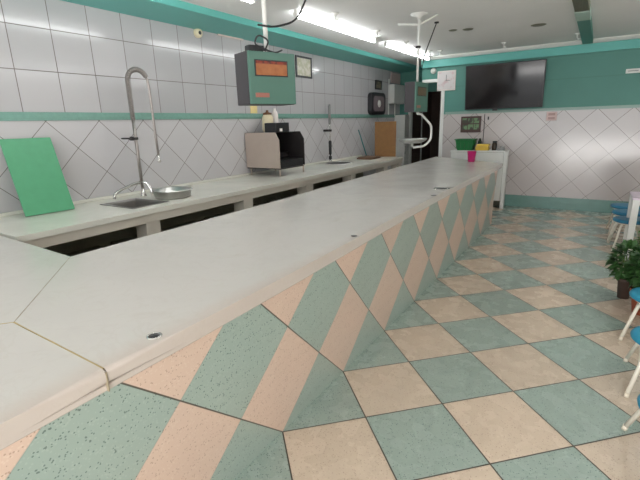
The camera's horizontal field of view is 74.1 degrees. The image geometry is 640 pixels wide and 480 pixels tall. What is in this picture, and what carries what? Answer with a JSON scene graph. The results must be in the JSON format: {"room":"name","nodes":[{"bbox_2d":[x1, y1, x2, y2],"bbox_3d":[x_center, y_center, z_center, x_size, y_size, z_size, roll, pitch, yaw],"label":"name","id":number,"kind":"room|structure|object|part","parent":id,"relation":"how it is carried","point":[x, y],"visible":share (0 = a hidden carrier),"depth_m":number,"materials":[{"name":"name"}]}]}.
{"room":"food shop","nodes":[
{"label":"food shop","id":0,"kind":"room"},
{"bbox_2d":[0,0,400,212],"bbox_3d":[-1.487,-1.274,5.645,0.100,2.920,13.200,8,18,32],"label":"wall","id":1,"kind":"structure","parent":0,"point":[56,55],"depth_m":4.68,"materials":[{"name":"tile"}]},
{"bbox_2d":[0,155,361,216],"bbox_3d":[-1.007,-1.001,6.358,0.030,0.030,7.160,8,18,32],"label":"trim","id":2,"kind":"structure","parent":1,"relation":"attached to","point":[263,171],"depth_m":5.19,"materials":[{"name":"beige stone"}]},
{"bbox_2d":[194,29,202,37],"bbox_3d":[-1.489,-2.542,5.201,0.058,0.110,0.110,8,18,32],"label":"round sensor","id":3,"kind":"object","parent":1,"relation":"attached to","point":[198,33],"visible":0.99,"depth_m":5.18,"materials":[{"name":"beige plastic"}]},
{"bbox_2d":[0,112,399,120],"bbox_3d":[-1.447,-1.613,5.519,0.018,0.074,13.000,8,18,32],"label":"trim","id":4,"kind":"structure","parent":1,"relation":"attached to","point":[4,116],"depth_m":4.75,"materials":[{"name":"green tile"}]},
{"bbox_2d":[217,34,242,40],"bbox_3d":[-1.196,-2.716,5.671,0.020,0.024,0.480,8,18,32],"label":"strip","id":5,"kind":"object","parent":1,"relation":"attached to","point":[217,34],"visible":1,"depth_m":5.65,"materials":[{"name":"white paint"}]},
{"bbox_2d":[61,0,421,72],"bbox_3d":[-1.231,-2.602,5.086,0.600,0.078,13.000,8,18,32],"label":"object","id":6,"kind":"structure","parent":1,"relation":"attached to","point":[175,12],"depth_m":5.19,"materials":[{"name":"green paint"}]},
{"bbox_2d":[250,106,256,112],"bbox_3d":[-0.973,-1.920,6.227,0.004,0.110,0.150,8,18,32],"label":"note","id":7,"kind":"object","parent":1,"relation":"attached to","point":[253,109],"visible":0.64,"depth_m":6.22,"materials":[{"name":"paper"}]},
{"bbox_2d":[295,55,311,78],"bbox_3d":[-0.271,-2.904,7.121,0.020,0.335,0.470,8,18,32],"label":"framed certificate","id":8,"kind":"object","parent":1,"relation":"attached to","point":[303,65],"visible":1,"depth_m":7.11,"materials":[{"name":"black paper"}]},
{"bbox_2d":[368,92,385,114],"bbox_3d":[1.286,-3.053,9.498,0.126,0.470,0.740,8,18,32],"label":"wall fan","id":9,"kind":"object","parent":1,"relation":"attached to","point":[376,101],"visible":1,"depth_m":9.37,"materials":[{"name":"black plastic"}]},
{"bbox_2d":[374,96,383,110],"bbox_3d":[1.319,-3.049,9.477,0.013,0.320,0.540,8,18,32],"label":"grille","id":10,"kind":"object","parent":9,"relation":"attached to","point":[378,100],"depth_m":9.45,"materials":[{"name":"grey"}]},
{"bbox_2d":[375,80,381,89],"bbox_3d":[1.319,-3.494,9.550,0.020,0.200,0.330,8,18,32],"label":"picture","id":11,"kind":"object","parent":1,"relation":"attached to","point":[378,84],"visible":1,"depth_m":9.54,"materials":[{"name":"black plastic"}]},
{"bbox_2d":[391,72,399,83],"bbox_3d":[1.837,-3.926,10.296,0.012,0.230,0.560,8,18,32],"label":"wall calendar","id":12,"kind":"object","parent":1,"relation":"attached to","point":[395,78],"visible":1,"depth_m":10.28,"materials":[{"name":"paper"}]},
{"bbox_2d":[388,79,404,115],"bbox_3d":[1.850,-3.449,10.296,0.140,0.830,0.734,8,18,32],"label":"box","id":13,"kind":"object","parent":1,"relation":"attached to","point":[396,92],"visible":0.96,"depth_m":10.11,"materials":[{"name":"white paint"}]},
{"bbox_2d":[180,0,639,65],"bbox_3d":[1.172,-2.348,3.572,6.500,0.100,13.200,8,18,32],"label":"ceiling","id":14,"kind":"structure","parent":0,"point":[493,22],"depth_m":5.47,"materials":[{"name":"paint"}]},
{"bbox_2d":[243,0,254,3],"bbox_3d":[-1.190,-2.125,3.348,0.044,0.081,2.004,8,18,32],"label":"tube light","id":15,"kind":"object","parent":14,"relation":"attached to","point":[249,1],"visible":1,"depth_m":4.13,"materials":[{"name":"white paint"}]},
{"bbox_2d":[234,0,295,105],"bbox_3d":[-0.404,-1.526,3.002,0.380,1.088,0.216,-13,19,-35],"label":"hanging scale","id":16,"kind":"object","parent":14,"relation":"hanging from","point":[264,76],"visible":1,"depth_m":3.00,"materials":[{"name":"green metal"}]},
{"bbox_3d":[-0.342,-1.212,2.994,0.268,0.108,0.004,-13,19,-35],"label":"display frame","id":17,"kind":"part","parent":16,"relation":"part of","materials":[{"name":"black plastic"}]},
{"bbox_3d":[-0.339,-1.153,3.027,0.376,0.348,0.020,-13,19,-35],"label":"panel","id":18,"kind":"part","parent":16,"relation":"part of","materials":[{"name":"green metal"}]},
{"bbox_2d":[257,0,305,27],"bbox_3d":[-0.199,-1.803,3.008,0.561,0.571,0.056,-12,18,-33],"label":"cable","id":19,"kind":"object","parent":14,"relation":"hanging from","point":[298,15],"visible":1,"depth_m":3.02,"materials":[{"name":"black rubber"}]},
{"bbox_2d":[293,9,375,42],"bbox_3d":[0.272,-2.773,5.560,0.044,0.081,2.064,8,18,32],"label":"tube light","id":20,"kind":"object","parent":14,"relation":"attached to","point":[296,12],"visible":0.96,"depth_m":5.36,"materials":[{"name":"white paint"}]},
{"bbox_2d":[331,12,338,20],"bbox_3d":[0.176,-2.595,4.935,0.093,0.090,0.090,8,18,32],"label":"ceiling hook","id":21,"kind":"object","parent":14,"relation":"attached to","point":[334,14],"visible":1,"depth_m":4.92,"materials":[{"name":"white paint"}]},
{"bbox_2d":[384,41,429,59],"bbox_3d":[1.596,-3.360,7.561,0.044,0.081,2.104,8,18,32],"label":"tube light","id":22,"kind":"object","parent":14,"relation":"attached to","point":[386,43],"visible":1,"depth_m":7.34,"materials":[{"name":"white paint"}]},
{"bbox_2d":[398,12,437,147],"bbox_3d":[1.240,-1.948,5.282,0.530,1.576,0.370,-5,16,-12],"label":"hanging scale","id":23,"kind":"object","parent":14,"relation":"hanging from","point":[416,93],"visible":1,"depth_m":5.20,"materials":[{"name":"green metal"}]},
{"bbox_3d":[1.066,-2.602,5.116,0.249,0.044,0.024,2,16,14],"label":"brace arm","id":24,"kind":"part","parent":23,"relation":"part of","materials":[{"name":"white paint"}]},
{"bbox_3d":[1.263,-1.780,5.283,0.020,0.348,0.376,9,19,34],"label":"panel","id":25,"kind":"part","parent":23,"relation":"part of","materials":[{"name":"green metal"}]},
{"bbox_3d":[1.335,-1.428,5.518,0.360,0.443,0.053,-13,19,-37],"label":"pan arm","id":26,"kind":"part","parent":23,"relation":"part of","materials":[{"name":"white paint"}]},
{"bbox_3d":[1.300,-2.639,5.073,0.221,0.122,0.024,1,16,10],"label":"brace arm","id":27,"kind":"part","parent":23,"relation":"part of","materials":[{"name":"white paint"}]},
{"bbox_2d":[421,21,438,68],"bbox_3d":[1.389,-2.476,5.380,0.065,0.624,0.577,8,18,32],"label":"cable","id":28,"kind":"object","parent":14,"relation":"hanging from","point":[436,22],"visible":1,"depth_m":5.32,"materials":[{"name":"black rubber"}]},
{"bbox_2d":[531,23,545,26],"bbox_3d":[3.026,-2.974,5.865,0.200,0.008,0.200,8,18,32],"label":"ceiling vent","id":29,"kind":"object","parent":14,"relation":"in","point":[539,24],"visible":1,"depth_m":5.84,"materials":[{"name":"grey metal"}]},
{"bbox_2d":[572,0,592,43],"bbox_3d":[3.501,-2.880,5.602,0.156,0.075,3.638,8,18,32],"label":"duct","id":30,"kind":"object","parent":14,"relation":"attached to","point":[582,8],"visible":1,"depth_m":5.27,"materials":[{"name":"teal metal"}]},
{"bbox_2d":[572,0,590,12],"bbox_3d":[2.781,-2.563,4.512,0.150,0.070,0.950,8,18,32],"label":"grille","id":31,"kind":"object","parent":30,"relation":"attached to","point":[580,6],"depth_m":4.67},
{"bbox_3d":[3.897,-3.058,6.201,0.150,0.070,2.158,8,18,32],"label":"casing","id":32,"kind":"part","parent":30,"relation":"part of","materials":[{"name":"green paint"}]},
{"bbox_2d":[400,70,436,114],"bbox_3d":[2.590,-2.529,9.795,2.140,2.920,1.510,8,18,32],"label":"wall","id":33,"kind":"structure","parent":0,"point":[407,76],"depth_m":10.41,"materials":[{"name":"green paint"}]},
{"bbox_2d":[411,91,440,162],"bbox_3d":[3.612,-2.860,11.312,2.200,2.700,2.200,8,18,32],"label":"doorway","id":34,"kind":"structure","parent":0,"point":[431,149],"depth_m":12.35,"materials":[{"name":"black"}]},
{"bbox_2d":[408,112,412,163],"bbox_3d":[2.296,-2.527,10.841,0.070,2.380,0.130,8,18,32],"label":"trim","id":35,"kind":"structure","parent":34,"relation":"attached to","point":[410,114],"depth_m":10.75,"materials":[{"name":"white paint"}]},
{"bbox_2d":[235,205,639,479],"bbox_3d":[1.858,0.296,5.282,6.500,0.100,15.350,8,18,32],"label":"floor","id":36,"kind":"structure","parent":0,"point":[509,365],"depth_m":2.85,"materials":[{"name":"tile"}]},
{"bbox_2d":[24,159,401,255],"bbox_3d":[-0.601,-0.438,6.258,0.946,0.935,7.155,8,18,32],"label":"base cabinet","id":37,"kind":"object","parent":36,"relation":"on","point":[72,243],"visible":0.14,"depth_m":4.62,"materials":[{"name":"white paint"}]},
{"bbox_2d":[63,245,103,255],"bbox_3d":[-2.303,0.263,3.815,0.695,0.090,1.040,8,18,32],"label":"shelf","id":38,"kind":"object","parent":37,"relation":"attached to","point":[79,250],"depth_m":4.23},
{"bbox_2d":[111,220,199,244],"bbox_3d":[-1.634,-0.034,4.826,0.695,0.090,1.155,8,18,32],"label":"shelf","id":39,"kind":"object","parent":37,"relation":"attached to","point":[117,240],"depth_m":4.98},
{"bbox_2d":[0,156,402,241],"bbox_3d":[-0.608,-0.908,6.120,0.966,0.045,7.162,8,18,32],"label":"countertop","id":40,"kind":"structure","parent":37,"relation":"on","point":[18,227],"depth_m":4.17,"materials":[{"name":"beige stone"}]},
{"bbox_2d":[0,137,74,216],"bbox_3d":[-2.505,-0.571,3.767,0.265,0.650,0.400,10,19,36],"label":"cutting board","id":41,"kind":"object","parent":40,"relation":"on","point":[33,165],"visible":1,"depth_m":3.75,"materials":[{"name":"green plastic"}]},
{"bbox_2d":[100,198,168,208],"bbox_3d":[-1.820,-0.284,4.187,0.532,0.171,0.402,8,18,32],"label":"sink","id":42,"kind":"object","parent":40,"relation":"in","point":[133,203],"visible":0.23,"depth_m":4.31,"materials":[{"name":"silver metal"}]},
{"bbox_2d":[113,67,160,198],"bbox_3d":[-2.011,-1.097,4.383,0.338,1.315,0.660,8,18,32],"label":"tap","id":43,"kind":"object","parent":40,"relation":"on","point":[129,72],"visible":1,"depth_m":4.40,"materials":[{"name":"silver metal"}]},
{"bbox_3d":[-1.982,-0.515,4.369,0.036,0.139,0.396,5,17,23],"label":"spout","id":44,"kind":"part","parent":43,"relation":"part of","materials":[{"name":"silver metal"}]},
{"bbox_2d":[152,186,192,199],"bbox_3d":[-1.544,-0.493,4.449,0.410,0.090,0.410,8,18,32],"label":"steel bowl","id":45,"kind":"object","parent":40,"relation":"on","point":[172,192],"visible":1,"depth_m":4.34,"materials":[{"name":"silver metal"}]},
{"bbox_2d":[245,131,304,176],"bbox_3d":[-0.653,-1.285,6.270,0.622,0.605,0.612,8,18,32],"label":"box","id":46,"kind":"object","parent":40,"relation":"on","point":[279,151],"visible":0.96,"depth_m":6.10,"materials":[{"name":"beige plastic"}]},
{"bbox_3d":[-0.818,-1.270,6.013,0.615,0.490,0.012,8,18,32],"label":"panel","id":47,"kind":"part","parent":46,"relation":"part of","materials":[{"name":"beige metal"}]},
{"bbox_2d":[262,110,272,131],"bbox_3d":[-0.773,-1.758,6.266,0.170,0.315,0.170,8,18,32],"label":"ceramic jar","id":48,"kind":"object","parent":46,"relation":"on","point":[267,117],"visible":0.72,"depth_m":6.20,"materials":[{"name":"beige ceramic"}]},
{"bbox_3d":[-0.737,-1.582,6.239,0.418,0.012,0.588,8,18,32],"label":"panel","id":49,"kind":"part","parent":46,"relation":"part of","materials":[{"name":"metal"}]},
{"bbox_2d":[272,108,278,122],"bbox_3d":[-0.680,-1.816,6.421,0.100,0.340,0.100,8,18,32],"label":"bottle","id":50,"kind":"object","parent":46,"relation":"on","point":[274,113],"visible":0.62,"depth_m":6.37,"materials":[{"name":"plastic"}]},
{"bbox_3d":[-0.647,-1.096,6.322,0.598,0.012,0.588,8,18,32],"label":"floor panel","id":51,"kind":"part","parent":46,"relation":"part of","materials":[{"name":"metal"}]},
{"bbox_2d":[264,122,288,132],"bbox_3d":[-0.618,-1.622,6.104,0.203,0.130,0.320,8,18,32],"label":"radio","id":52,"kind":"object","parent":46,"relation":"on","point":[269,127],"visible":0.98,"depth_m":6.00,"materials":[{"name":"black plastic"}]},
{"bbox_3d":[-0.496,-1.412,6.500,0.615,0.490,0.012,8,18,32],"label":"panel","id":53,"kind":"part","parent":46,"relation":"part of","materials":[{"name":"metal"}]},
{"bbox_3d":[-0.614,-1.151,6.286,0.542,0.108,0.555,8,18,32],"label":"drawer","id":54,"kind":"part","parent":46,"relation":"part of","materials":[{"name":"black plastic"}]},
{"bbox_2d":[323,104,331,161],"bbox_3d":[0.140,-1.966,7.840,0.165,1.044,0.110,8,18,32],"label":"tap","id":55,"kind":"object","parent":40,"relation":"on","point":[329,130],"visible":0.98,"depth_m":7.82,"materials":[{"name":"silver metal"}]},
{"bbox_3d":[0.190,-1.719,7.886,0.058,0.260,0.058,8,18,32],"label":"handle","id":56,"kind":"part","parent":55,"relation":"part of","materials":[{"name":"black plastic"}]},
{"bbox_2d":[325,162,351,164],"bbox_3d":[0.336,-1.406,7.734,0.510,0.009,0.510,8,18,32],"label":"sink","id":57,"kind":"object","parent":40,"relation":"in","point":[330,163],"visible":0.98,"depth_m":7.70,"materials":[{"name":"metal"}]},
{"bbox_2d":[327,162,349,163],"bbox_3d":[0.336,-1.404,7.734,0.440,0.002,0.440,8,18,32],"label":"basin","id":58,"kind":"object","parent":57,"relation":"in","point":[327,162],"depth_m":7.74,"materials":[{"name":"metal"}]},
{"bbox_2d":[358,130,368,155],"bbox_3d":[0.921,-2.064,9.022,0.206,0.564,0.112,8,18,32],"label":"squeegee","id":59,"kind":"object","parent":40,"relation":"on","point":[358,130],"visible":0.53,"depth_m":9.01,"materials":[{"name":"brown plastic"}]},
{"bbox_2d":[357,156,380,159],"bbox_3d":[0.982,-1.661,8.527,0.320,0.045,0.440,8,18,32],"label":"wooden tray","id":60,"kind":"object","parent":40,"relation":"on","point":[361,157],"visible":1,"depth_m":8.39,"materials":[{"name":"brown wood"}]},
{"bbox_2d":[375,121,395,156],"bbox_3d":[1.358,-2.094,8.806,0.450,0.710,0.024,5,17,24],"label":"wooden board","id":61,"kind":"object","parent":40,"relation":"on","point":[385,132],"visible":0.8,"depth_m":8.79,"materials":[{"name":"brown wood"}]},
{"bbox_2d":[0,170,497,479],"bbox_3d":[0.630,0.044,4.428,1.181,0.905,8.670,8,18,32],"label":"counter","id":62,"kind":"object","parent":36,"relation":"on","point":[208,409],"depth_m":2.02,"materials":[{"name":"stone"}]},
{"bbox_2d":[0,157,502,450],"bbox_3d":[-0.095,-0.585,4.939,3.122,0.078,9.020,8,18,32],"label":"countertop","id":63,"kind":"structure","parent":62,"relation":"on","point":[73,329],"depth_m":2.04,"materials":[{"name":"white stone"}]},
{"bbox_2d":[467,151,476,161],"bbox_3d":[2.603,-1.433,7.275,0.154,0.180,0.154,8,18,32],"label":"cup","id":64,"kind":"object","parent":63,"relation":"on","point":[471,155],"visible":0.98,"depth_m":7.22,"materials":[{"name":"plastic"}]},
{"bbox_2d":[394,115,408,165],"bbox_3d":[2.068,-2.221,10.768,0.295,1.840,0.280,8,18,32],"label":"locker","id":65,"kind":"object","parent":36,"relation":"on","point":[402,121],"visible":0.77,"depth_m":10.56,"materials":[{"name":"metal"}]},
{"bbox_2d":[420,112,422,160],"bbox_3d":[2.596,-2.354,10.897,0.040,2.000,0.040,8,18,32],"label":"pole","id":66,"kind":"object","parent":36,"relation":"on","point":[421,112],"visible":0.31,"depth_m":10.78,"materials":[{"name":"grey metal"}]},
{"bbox_2d":[450,149,509,208],"bbox_3d":[3.161,-1.236,8.464,1.065,1.100,0.370,8,18,32],"label":"table","id":67,"kind":"object","parent":36,"relation":"on","point":[496,156],"visible":0.45,"depth_m":8.14,"materials":[{"name":"paint"}]},
{"bbox_3d":[2.861,-1.284,8.452,0.475,0.915,0.020,8,18,32],"label":"door","id":68,"kind":"part","parent":67,"relation":"part of","materials":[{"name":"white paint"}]},
{"bbox_2d":[454,139,476,149],"bbox_3d":[2.902,-1.903,8.434,0.400,0.215,0.280,8,18,32],"label":"basket","id":69,"kind":"object","parent":67,"relation":"on","point":[461,144],"visible":1,"depth_m":8.33,"materials":[{"name":"plastic"}]},
{"bbox_2d":[475,144,489,150],"bbox_3d":[3.157,-1.803,8.223,0.245,0.120,0.165,8,18,32],"label":"box","id":70,"kind":"object","parent":67,"relation":"on","point":[481,147],"visible":1,"depth_m":8.15,"materials":[{"name":"plastic"}]},
{"bbox_3d":[3.166,-1.838,8.210,0.225,0.045,0.160,8,18,32],"label":"lid","id":71,"kind":"part","parent":70,"relation":"part of","materials":[{"name":"yellow plastic"}]},
{"bbox_3d":[3.263,-1.227,8.203,0.475,0.915,0.020,8,18,32],"label":"door","id":72,"kind":"part","parent":67,"relation":"part of","materials":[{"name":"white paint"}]},
{"bbox_2d":[492,141,496,149],"bbox_3d":[3.357,-1.816,8.146,0.092,0.175,0.091,8,18,32],"label":"jar","id":73,"kind":"object","parent":67,"relation":"on","point":[494,144],"visible":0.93,"depth_m":8.11,"materials":[{"name":"brown glass"}]},
{"bbox_3d":[3.240,-1.263,8.610,0.960,1.070,0.015,8,18,32],"label":"panel","id":74,"kind":"part","parent":67,"relation":"part of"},
{"bbox_2d":[496,146,504,150],"bbox_3d":[3.441,-1.746,8.073,0.135,0.075,0.100,8,18,32],"label":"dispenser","id":75,"kind":"object","parent":67,"relation":"on","point":[502,148],"visible":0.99,"depth_m":8.03,"materials":[{"name":"plastic"}]},
{"bbox_3d":[3.571,-1.165,8.219,0.030,1.070,0.340,8,18,32],"label":"panel","id":76,"kind":"part","parent":67,"relation":"part of","materials":[{"name":"white paint"}]},
{"bbox_3d":[3.518,-1.126,8.081,0.035,1.070,0.040,8,18,32],"label":"post","id":77,"kind":"part","parent":67,"relation":"part of","materials":[{"name":"white paint"}]},
{"bbox_2d":[604,239,639,298],"bbox_3d":[2.888,0.269,3.980,0.398,0.585,0.375,8,18,32],"label":"potted plant","id":78,"kind":"object","parent":36,"relation":"on","point":[626,246],"visible":0.73,"depth_m":3.97,"materials":[{"name":"green plant"}]},
{"bbox_3d":[2.897,0.454,4.031,0.138,0.200,0.138,8,18,32],"label":"pot","id":79,"kind":"part","parent":78,"relation":"part of","materials":[{"name":"brown"}]},
{"bbox_2d":[606,203,639,233],"bbox_3d":[4.513,-0.319,6.290,0.388,0.414,0.512,7,18,30],"label":"stool","id":80,"kind":"object","parent":36,"relation":"on","point":[613,205],"visible":0.43,"depth_m":6.22,"materials":[{"name":"white paint"}]},
{"bbox_3d":[4.508,-0.496,6.241,0.388,0.045,0.388,7,18,30],"label":"seat","id":81,"kind":"part","parent":80,"relation":"part of","materials":[{"name":"blue plastic"}]},
{"bbox_2d":[606,209,639,241],"bbox_3d":[4.248,-0.196,5.871,0.388,0.414,0.512,10,19,37],"label":"stool","id":82,"kind":"object","parent":36,"relation":"on","point":[618,212],"visible":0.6,"depth_m":5.81,"materials":[{"name":"white paint"}]},
{"bbox_3d":[4.048,-0.166,5.828,0.198,0.351,0.030,-6,16,-17],"label":"leg","id":83,"kind":"part","parent":82,"relation":"part of","materials":[{"name":"white paint"}]},
{"bbox_3d":[4.243,-0.374,5.823,0.388,0.045,0.388,10,19,37],"label":"seat","id":84,"kind":"part","parent":82,"relation":"part of","materials":[{"name":"blue plastic"}]},
{"bbox_2d":[607,216,639,252],"bbox_3d":[3.975,-0.075,5.458,0.388,0.414,0.512,7,17,28],"label":"stool","id":85,"kind":"object","parent":36,"relation":"on","point":[623,220],"visible":0.76,"depth_m":5.38,"materials":[{"name":"blue plastic"}]},
{"bbox_3d":[3.942,-0.117,5.658,0.030,0.351,0.198,-3,15,-5],"label":"leg","id":86,"kind":"part","parent":85,"relation":"part of","materials":[{"name":"white paint"}]},
{"bbox_3d":[3.787,-0.036,5.381,0.198,0.351,0.030,-9,17,-26],"label":"leg","id":87,"kind":"part","parent":85,"relation":"part of","materials":[{"name":"white paint"}]},
{"bbox_3d":[3.970,-0.253,5.409,0.388,0.045,0.388,7,17,28],"label":"seat","id":88,"kind":"part","parent":85,"relation":"part of","materials":[{"name":"blue plastic"}]},
{"bbox_2d":[618,287,639,340],"bbox_3d":[2.616,0.591,3.294,0.388,0.348,0.512,13,21,42],"label":"stool","id":89,"kind":"object","parent":36,"relation":"on","point":[634,293],"visible":1,"depth_m":3.27,"materials":[{"name":"blue plastic"}]},
{"bbox_3d":[2.416,0.618,3.265,0.124,0.287,0.172,13,21,42],"label":"leg","id":90,"kind":"part","parent":89,"relation":"part of","materials":[{"name":"white paint"}]},
{"bbox_3d":[2.612,0.445,3.253,0.388,0.045,0.388,13,21,42],"label":"seat","id":91,"kind":"part","parent":89,"relation":"part of","materials":[{"name":"blue plastic"}]},
{"bbox_2d":[621,394,639,430],"bbox_3d":[1.730,0.964,2.026,0.388,0.348,0.512,6,17,27],"label":"stool","id":92,"kind":"object","parent":36,"relation":"on","point":[636,415],"visible":1,"depth_m":2.28,"materials":[{"name":"white paint"}]},
{"bbox_3d":[1.695,0.923,2.225,0.030,0.287,0.198,-3,15,-6],"label":"leg","id":93,"kind":"part","parent":92,"relation":"part of","materials":[{"name":"white paint"}]},
{"bbox_3d":[1.726,0.818,1.986,0.388,0.045,0.388,6,17,27],"label":"seat","id":94,"kind":"part","parent":92,"relation":"part of","materials":[{"name":"blue plastic"}]},
{"bbox_2d":[622,192,639,257],"bbox_3d":[4.171,-0.156,5.107,0.780,0.738,0.540,8,18,32],"label":"table","id":95,"kind":"object","parent":36,"relation":"on","point":[634,200],"visible":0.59,"depth_m":5.08,"materials":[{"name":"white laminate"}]},
{"bbox_3d":[4.002,-0.243,5.483,0.070,0.715,0.070,8,18,32],"label":"leg","id":96,"kind":"part","parent":95,"relation":"part of","materials":[{"name":"white paint"}]},
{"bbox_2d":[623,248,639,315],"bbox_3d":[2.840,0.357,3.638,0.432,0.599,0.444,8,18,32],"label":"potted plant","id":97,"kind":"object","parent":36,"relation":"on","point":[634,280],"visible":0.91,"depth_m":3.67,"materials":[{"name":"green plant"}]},
{"bbox_3d":[2.839,0.542,3.700,0.244,0.210,0.244,8,18,32],"label":"pot","id":98,"kind":"part","parent":97,"relation":"part of","materials":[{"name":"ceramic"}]},
{"bbox_2d":[623,326,639,397],"bbox_3d":[2.170,0.774,2.673,0.388,0.348,0.512,9,18,33],"label":"stool","id":99,"kind":"object","parent":36,"relation":"on","point":[635,332],"visible":1,"depth_m":2.65,"materials":[{"name":"white paint"}]},
{"bbox_3d":[2.159,0.732,2.875,0.030,0.287,0.198,-1,15,1],"label":"leg","id":100,"kind":"part","parent":99,"relation":"part of","materials":[{"name":"white paint"}]},
{"bbox_3d":[1.975,0.808,2.616,0.198,0.287,0.030,-8,16,-21],"label":"leg","id":101,"kind":"part","parent":99,"relation":"part of","materials":[{"name":"white paint"}]},
{"bbox_3d":[2.166,0.628,2.633,0.388,0.045,0.388,9,18,33],"label":"seat","id":102,"kind":"part","parent":99,"relation":"part of","materials":[{"name":"blue plastic"}]},
{"bbox_2d":[422,48,639,201],"bbox_3d":[4.373,-2.021,7.759,5.200,2.920,0.120,8,18,32],"label":"wall","id":103,"kind":"structure","parent":0,"point":[594,154],"depth_m":7.60,"materials":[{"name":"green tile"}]},
{"bbox_2d":[423,79,444,156],"bbox_3d":[2.400,-2.099,9.041,0.470,2.500,0.160,8,18,32],"label":"trim","id":104,"kind":"structure","parent":103,"relation":"attached to","point":[428,80],"depth_m":8.75,"materials":[{"name":"white paint"}]},
{"bbox_2d":[437,70,455,90],"bbox_3d":[2.544,-3.206,8.524,0.370,0.380,0.037,8,18,32],"label":"wall clock","id":105,"kind":"object","parent":103,"relation":"attached to","point":[446,80],"visible":1,"depth_m":8.51,"materials":[{"name":"plastic"}]},
{"bbox_2d":[460,116,481,131],"bbox_3d":[3.018,-2.315,8.480,0.390,0.310,0.023,8,18,32],"label":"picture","id":106,"kind":"object","parent":103,"relation":"attached to","point":[468,123],"visible":1,"depth_m":8.47},
{"bbox_2d":[465,59,546,110],"bbox_3d":[3.438,-2.869,7.941,1.380,0.839,0.175,8,18,32],"label":"television","id":107,"kind":"object","parent":103,"relation":"attached to","point":[520,84],"visible":1,"depth_m":7.88,"materials":[{"name":"black plastic"}]},
{"bbox_2d":[421,38,639,68],"bbox_3d":[4.287,-3.311,7.327,5.200,0.200,0.060,8,18,32],"label":"trim","id":108,"kind":"structure","parent":103,"relation":"attached to","point":[632,43],"depth_m":7.55,"materials":[{"name":"green paint"}]},
{"bbox_2d":[421,34,639,60],"bbox_3d":[4.250,-3.362,7.256,5.200,0.062,0.070,8,18,32],"label":"trim","id":109,"kind":"structure","parent":103,"relation":"attached to","point":[633,36],"depth_m":7.51,"materials":[{"name":"white paint"}]},
{"bbox_2d":[445,105,639,114],"bbox_3d":[4.547,-2.322,7.474,4.680,0.050,0.012,8,18,32],"label":"trim","id":110,"kind":"structure","parent":103,"relation":"attached to","point":[615,106],"depth_m":7.71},
{"bbox_2d":[546,112,556,120],"bbox_3d":[4.216,-2.253,7.712,0.170,0.150,0.014,8,18,32],"label":"sign","id":111,"kind":"object","parent":103,"relation":"attached to","point":[550,116],"visible":1,"depth_m":7.71,"materials":[{"name":"paper"}]},
{"bbox_2d":[504,194,639,212],"bbox_3d":[5.109,-0.601,7.599,3.450,0.225,0.026,8,18,32],"label":"baseboard","id":112,"kind":"structure","parent":103,"relation":"attached to","point":[589,205],"depth_m":7.95,"materials":[{"name":"green tile"}]},
{"bbox_2d":[626,68,639,73],"bbox_3d":[5.136,-2.775,6.946,0.200,0.070,0.022,8,18,32],"label":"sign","id":113,"kind":"object","parent":103,"relation":"attached to","point":[634,70],"visible":1,"depth_m":6.93,"materials":[{"name":"paint"}]}
]}

